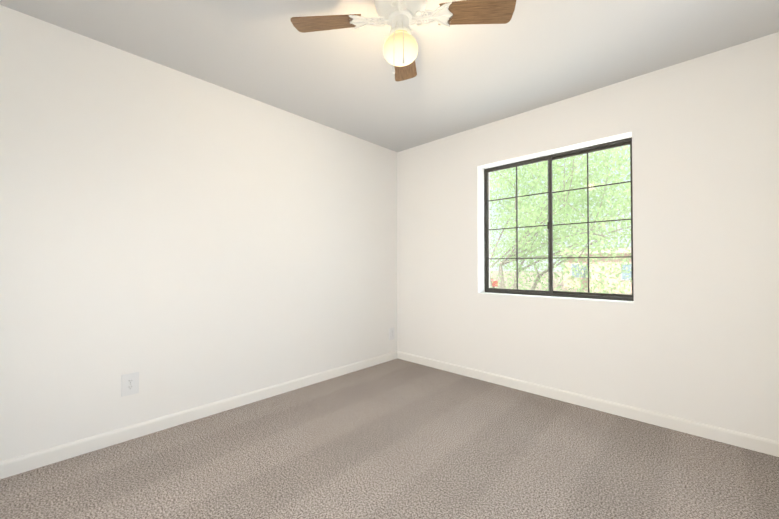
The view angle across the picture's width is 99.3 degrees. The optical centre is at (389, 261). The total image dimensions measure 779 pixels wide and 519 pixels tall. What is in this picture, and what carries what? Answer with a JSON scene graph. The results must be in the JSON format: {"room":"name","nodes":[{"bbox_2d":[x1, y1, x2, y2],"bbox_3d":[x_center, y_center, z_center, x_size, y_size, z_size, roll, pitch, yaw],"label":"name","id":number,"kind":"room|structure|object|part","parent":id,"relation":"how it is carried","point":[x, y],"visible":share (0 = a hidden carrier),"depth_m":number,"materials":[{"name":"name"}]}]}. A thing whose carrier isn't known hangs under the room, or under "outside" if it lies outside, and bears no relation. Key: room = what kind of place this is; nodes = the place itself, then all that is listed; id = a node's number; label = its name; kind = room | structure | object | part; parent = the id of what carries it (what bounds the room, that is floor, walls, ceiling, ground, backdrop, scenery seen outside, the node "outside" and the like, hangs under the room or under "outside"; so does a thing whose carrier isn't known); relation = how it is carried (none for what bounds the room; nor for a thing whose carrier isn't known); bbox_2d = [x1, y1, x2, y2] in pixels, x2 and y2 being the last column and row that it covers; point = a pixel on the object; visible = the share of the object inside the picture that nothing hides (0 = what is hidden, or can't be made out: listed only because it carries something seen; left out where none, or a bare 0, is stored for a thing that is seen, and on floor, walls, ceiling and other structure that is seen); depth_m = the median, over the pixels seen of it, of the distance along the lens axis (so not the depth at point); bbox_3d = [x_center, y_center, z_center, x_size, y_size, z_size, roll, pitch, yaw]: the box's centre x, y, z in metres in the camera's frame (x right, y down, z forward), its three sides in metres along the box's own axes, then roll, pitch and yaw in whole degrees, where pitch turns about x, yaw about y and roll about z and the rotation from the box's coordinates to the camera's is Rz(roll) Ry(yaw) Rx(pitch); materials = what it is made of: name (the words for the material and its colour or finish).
{"room":"empty bedroom","nodes":[
{"label":"empty bedroom","id":0,"kind":"room"},
{"bbox_2d":[0,5,396,461],"bbox_3d":[-1.200,-0.092,2.739,0.250,2.440,4.000,-1,-1,43],"label":"wall","id":1,"kind":"structure","parent":0,"point":[178,241],"depth_m":2.21,"materials":[{"name":"white paint"}]},
{"bbox_2d":[121,372,138,396],"bbox_3d":[-1.630,0.774,2.082,0.010,0.134,0.088,-1,-1,43],"label":"electrical outlet","id":2,"kind":"object","parent":1,"relation":"attached to","point":[129,383],"visible":1,"depth_m":2.08,"materials":[{"name":"white plastic"}]},
{"bbox_2d":[0,351,395,478],"bbox_3d":[-1.104,1.085,2.632,0.014,0.084,3.500,-1,-1,43],"label":"baseboard","id":3,"kind":"structure","parent":1,"relation":"attached to","point":[27,462],"depth_m":2.19,"materials":[{"name":"white wood"}]},
{"bbox_2d":[0,358,778,518],"bbox_3d":[0.018,1.172,1.572,3.600,0.120,4.000,-1,-1,43],"label":"floor","id":4,"kind":"structure","parent":0,"point":[397,438],"depth_m":1.81,"materials":[{"name":"carpet"}]},
{"bbox_2d":[0,0,778,151],"bbox_3d":[0.018,-1.403,1.607,3.600,0.150,4.000,-1,-1,43],"label":"ceiling","id":5,"kind":"structure","parent":0,"point":[531,55],"depth_m":2.07,"materials":[{"name":"white paint"}]},
{"bbox_2d":[290,0,515,81],"bbox_3d":[0.054,-1.096,1.611,0.833,0.463,0.833,1,-1,-39],"label":"ceiling fan","id":6,"kind":"object","parent":5,"relation":"hanging from","point":[400,46],"visible":1,"depth_m":1.59,"materials":[{"name":"brown wood"}]},
{"bbox_3d":[0.054,-1.034,1.611,0.171,0.131,0.171,-1,-1,43],"label":"globe","id":7,"kind":"part","parent":6,"relation":"part of","materials":[{"name":"white glass"}]},
{"bbox_2d":[397,32,778,440],"bbox_3d":[1.305,-0.089,2.953,3.100,2.440,0.250,-1,-1,43],"label":"wall","id":8,"kind":"structure","parent":0,"point":[690,332],"depth_m":2.29,"materials":[{"name":"white paint"}]},
{"bbox_2d":[484,137,633,300],"bbox_3d":[1.411,-0.309,2.908,1.220,1.230,0.086,-1,-1,43],"label":"window","id":9,"kind":"structure","parent":8,"relation":"in","point":[550,222],"depth_m":2.88,"materials":[{"name":"black metal"}]},
{"bbox_2d":[396,351,778,456],"bbox_3d":[1.211,1.088,2.844,3.030,0.084,0.014,-1,-1,43],"label":"baseboard","id":10,"kind":"structure","parent":8,"relation":"attached to","point":[751,442],"depth_m":2.40,"materials":[{"name":"white wood"}]},
{"label":"outside","id":11,"kind":"structure","parent":0,"visible":0},
{"bbox_2d":[490,271,631,294],"bbox_3d":[40.414,2.787,46.619,160.000,0.300,116.100,-1,-1,43],"label":"terrain","id":12,"kind":"structure","parent":11,"point":[494,273],"depth_m":41.55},
{"bbox_2d":[490,145,631,293],"bbox_3d":[5.426,-1.624,9.986,9.635,7.409,8.460,-1,-1,43],"label":"tree","id":13,"kind":"object","parent":12,"relation":"on","point":[559,212],"depth_m":8.88,"materials":[{"name":"green plant"}]},
{"bbox_2d":[554,247,631,292],"bbox_3d":[22.998,0.631,26.370,16.700,3.450,12.700,-1,-1,43],"label":"house","id":14,"kind":"structure","parent":12,"relation":"on","point":[612,281],"depth_m":24.95,"materials":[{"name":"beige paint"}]},
{"bbox_3d":[13.167,2.177,17.751,160.000,0.120,8.100,-1,-1,43],"label":"street","id":15,"kind":"object","parent":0,"visible":0},
{"bbox_2d":[491,279,497,287],"bbox_3d":[6.836,1.677,27.514,4.400,1.350,1.720,-1,-1,43],"label":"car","id":16,"kind":"object","parent":15,"relation":"on","point":[494,283],"depth_m":25.97,"materials":[{"name":"orange"}]}
]}

